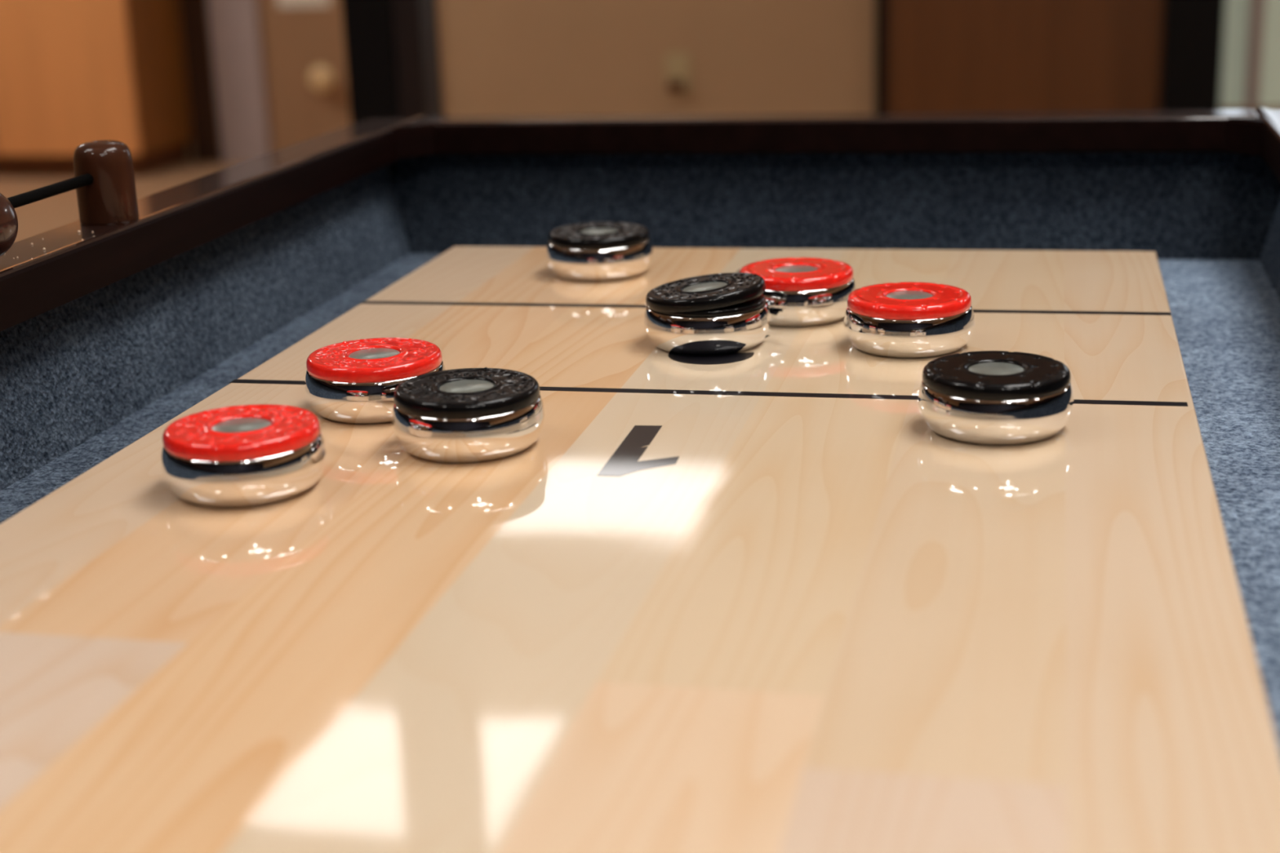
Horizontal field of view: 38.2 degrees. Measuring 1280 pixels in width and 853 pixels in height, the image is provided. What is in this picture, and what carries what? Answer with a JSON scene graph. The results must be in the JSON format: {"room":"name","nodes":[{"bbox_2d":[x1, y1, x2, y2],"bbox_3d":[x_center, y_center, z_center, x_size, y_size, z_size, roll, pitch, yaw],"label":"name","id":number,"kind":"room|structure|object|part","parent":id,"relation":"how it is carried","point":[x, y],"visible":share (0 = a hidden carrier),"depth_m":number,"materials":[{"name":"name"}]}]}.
{"room":"game room","nodes":[
{"label":"game room","id":0,"kind":"room"},
{"bbox_2d":[0,160,239,242],"bbox_3d":[-0.103,0.458,2.151,9.800,0.100,10.200,2,17,12],"label":"floor","id":1,"kind":"structure","parent":0,"point":[36,218],"depth_m":6.75,"materials":[{"name":"brown wood"}]},
{"bbox_2d":[0,0,192,177],"bbox_3d":[-2.735,-1.921,7.111,1.800,1.880,0.501,2,17,12],"label":"tall cabinet","id":2,"kind":"object","parent":1,"relation":"on","point":[73,73],"visible":1,"depth_m":6.95,"materials":[{"name":"brown wood"}]},
{"bbox_3d":[-2.194,-1.887,6.766,0.591,1.786,0.021,2,17,12],"label":"door","id":3,"kind":"part","parent":2,"relation":"part of","materials":[{"name":"brown wood"}]},
{"bbox_2d":[0,107,1279,852],"bbox_3d":[-0.138,0.551,0.140,0.626,0.842,2.528,2,17,12],"label":"table","id":4,"kind":"object","parent":1,"relation":"on","point":[751,600],"visible":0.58,"depth_m":0.63,"materials":[{"name":"brown wood"}]},
{"bbox_2d":[4,230,93,258],"bbox_3d":[-0.266,-0.082,0.829,0.022,0.001,0.065,2,17,12],"label":"wax granules","id":5,"kind":"object","parent":4,"relation":"on","point":[78,231],"visible":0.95,"depth_m":0.83,"materials":[{"name":"white wax"}]},
{"bbox_2d":[0,140,138,256],"bbox_3d":[-0.282,-0.083,0.768,0.032,0.038,0.272,2,17,12],"label":"abacus scorer","id":6,"kind":"object","parent":4,"relation":"on","point":[104,182],"depth_m":0.87,"materials":[{"name":"brown wood"}]},
{"bbox_3d":[-0.284,-0.084,0.762,0.007,0.007,0.233,2,17,12],"label":"rod","id":7,"kind":"part","parent":6,"relation":"part of","materials":[{"name":"black metal"}]},
{"bbox_3d":[-0.255,-0.117,0.883,0.028,0.038,0.028,2,17,12],"label":"post","id":8,"kind":"part","parent":6,"relation":"part of","materials":[{"name":"brown wood"}]},
{"bbox_3d":[-0.437,0.150,0.087,0.043,0.022,2.526,2,17,12],"label":"rail","id":9,"kind":"part","parent":4,"relation":"part of","materials":[{"name":"brown wood"}]},
{"bbox_2d":[160,404,326,507],"bbox_3d":[-0.144,0.010,0.672,0.059,0.025,0.059,-7,17,-18],"label":"puck","id":10,"kind":"object","parent":4,"relation":"on","point":[253,455],"visible":1,"depth_m":0.65,"materials":[{"name":"silver metal"}]},
{"bbox_2d":[304,337,445,423],"bbox_3d":[-0.110,-0.019,0.770,0.059,0.025,0.059,2,17,14],"label":"puck","id":11,"kind":"object","parent":4,"relation":"on","point":[356,381],"visible":0.92,"depth_m":0.75,"materials":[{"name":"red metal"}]},
{"bbox_3d":[0.121,-0.092,1.234,0.608,0.190,0.010,2,17,12],"label":"panel","id":12,"kind":"part","parent":4,"relation":"part of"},
{"bbox_2d":[391,367,544,462],"bbox_3d":[-0.066,-0.005,0.714,0.059,0.025,0.059,4,17,20],"label":"puck","id":13,"kind":"object","parent":4,"relation":"on","point":[463,415],"visible":1,"depth_m":0.69,"materials":[{"name":"silver metal"}]},
{"bbox_2d":[546,221,652,281],"bbox_3d":[-0.022,-0.098,1.029,0.059,0.025,0.059,-11,19,-29],"label":"puck","id":14,"kind":"object","parent":4,"relation":"on","point":[595,251],"visible":1,"depth_m":1.01,"materials":[{"name":"silver metal"}]},
{"bbox_2d":[644,272,770,355],"bbox_3d":[0.031,-0.054,0.861,0.059,0.031,0.059,-12,19,-30],"label":"puck","id":15,"kind":"object","parent":4,"relation":"on","point":[725,313],"visible":1,"depth_m":0.84,"materials":[{"name":"silver metal"}]},
{"bbox_2d":[739,257,856,326],"bbox_3d":[0.077,-0.066,0.910,0.059,0.024,0.059,-7,17,-15],"label":"puck","id":16,"kind":"object","parent":4,"relation":"on","point":[802,291],"visible":0.8,"depth_m":0.89,"materials":[{"name":"silver metal"}]},
{"bbox_3d":[0.113,-0.188,1.187,0.541,0.022,0.043,2,17,12],"label":"rail","id":17,"kind":"part","parent":4,"relation":"part of","materials":[{"name":"brown wood"}]},
{"bbox_2d":[844,282,974,358],"bbox_3d":[0.123,-0.049,0.844,0.059,0.024,0.059,3,17,16],"label":"puck","id":18,"kind":"object","parent":4,"relation":"on","point":[904,320],"visible":1,"depth_m":0.82,"materials":[{"name":"silver metal"}]},
{"bbox_2d":[918,351,1074,444],"bbox_3d":[0.137,-0.011,0.713,0.059,0.024,0.059,-2,16,1],"label":"puck","id":19,"kind":"object","parent":4,"relation":"on","point":[986,397],"visible":1,"depth_m":0.69,"materials":[{"name":"silver metal"}]},
{"bbox_3d":[0.133,0.166,-0.038,0.043,0.022,2.526,2,17,12],"label":"rail","id":20,"kind":"part","parent":4,"relation":"part of","materials":[{"name":"brown wood"}]},
{"bbox_2d":[341,0,399,124],"bbox_3d":[-0.474,-1.207,3.085,0.087,2.600,0.120,2,17,12],"label":"column","id":21,"kind":"structure","parent":0,"point":[367,24],"depth_m":3.19,"materials":[{"name":"black paint"}]},
{"bbox_2d":[391,0,443,117],"bbox_3d":[-0.408,-1.204,3.066,0.050,2.600,0.090,2,17,12],"label":"trim","id":22,"kind":"structure","parent":21,"relation":"attached to","point":[415,22],"depth_m":3.19,"materials":[{"name":"black paint"}]},
{"bbox_2d":[186,0,1163,160],"bbox_3d":[0.930,-2.248,6.502,9.800,2.600,0.100,2,17,12],"label":"wall","id":23,"kind":"structure","parent":0,"point":[498,57],"depth_m":6.91,"materials":[{"name":"beige paint"}]},
{"bbox_2d":[178,0,222,162],"bbox_3d":[-1.746,-2.055,7.095,0.127,2.080,0.038,2,17,12],"label":"trim","id":24,"kind":"structure","parent":23,"relation":"attached to","point":[193,14],"depth_m":7.28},
{"bbox_2d":[206,0,351,163],"bbox_3d":[-1.259,-2.031,6.951,0.885,2.080,0.113,2,17,12],"label":"door","id":25,"kind":"structure","parent":23,"relation":"in","point":[281,82],"depth_m":7.20,"materials":[{"name":"brown laminate"}]},
{"bbox_3d":[-1.587,-2.048,7.050,0.200,2.080,0.058,2,17,12],"label":"frame","id":26,"kind":"part","parent":25,"relation":"part of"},
{"bbox_2d":[276,0,330,8],"bbox_3d":[-1.297,-1.758,7.068,0.215,0.305,0.006,2,17,12],"label":"notice","id":27,"kind":"object","parent":25,"relation":"attached to","point":[281,3],"visible":1,"depth_m":7.10,"materials":[{"name":"white paper"}]},
{"bbox_2d":[665,53,690,94],"bbox_3d":[0.138,-1.310,6.885,0.090,0.150,0.044,2,17,12],"label":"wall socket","id":28,"kind":"object","parent":23,"relation":"attached to","point":[677,65],"visible":1,"depth_m":6.89,"materials":[{"name":"beige plastic"}]},
{"bbox_2d":[875,0,1163,111],"bbox_3d":[1.341,-1.994,6.403,1.042,2.140,0.048,2,17,12],"label":"door","id":29,"kind":"structure","parent":23,"relation":"in","point":[931,55],"depth_m":6.60,"materials":[{"name":"brown wood"}]},
{"bbox_3d":[0.852,-1.999,6.513,0.040,2.120,0.048,2,17,12],"label":"frame","id":30,"kind":"part","parent":29,"relation":"part of","materials":[{"name":"black paint"}]},
{"bbox_2d":[1219,0,1279,110],"bbox_3d":[2.790,-2.084,6.034,1.620,2.140,0.067,2,17,12],"label":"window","id":31,"kind":"structure","parent":23,"relation":"in","point":[1251,61],"depth_m":6.43,"materials":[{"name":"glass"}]},
{"bbox_3d":[2.825,-1.076,6.327,1.620,0.040,0.067,2,17,12],"label":"sill","id":32,"kind":"part","parent":31,"relation":"part of","materials":[{"name":"white laminate"}]},
{"bbox_3d":[2.107,-2.126,6.188,0.044,2.100,0.046,2,17,12],"label":"frame","id":33,"kind":"part","parent":31,"relation":"part of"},
{"bbox_2d":[1158,0,1225,109],"bbox_3d":[1.887,-2.187,6.173,0.197,2.600,0.138,2,17,12],"label":"column","id":34,"kind":"structure","parent":0,"point":[1193,33],"depth_m":6.37,"materials":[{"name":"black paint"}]}
]}

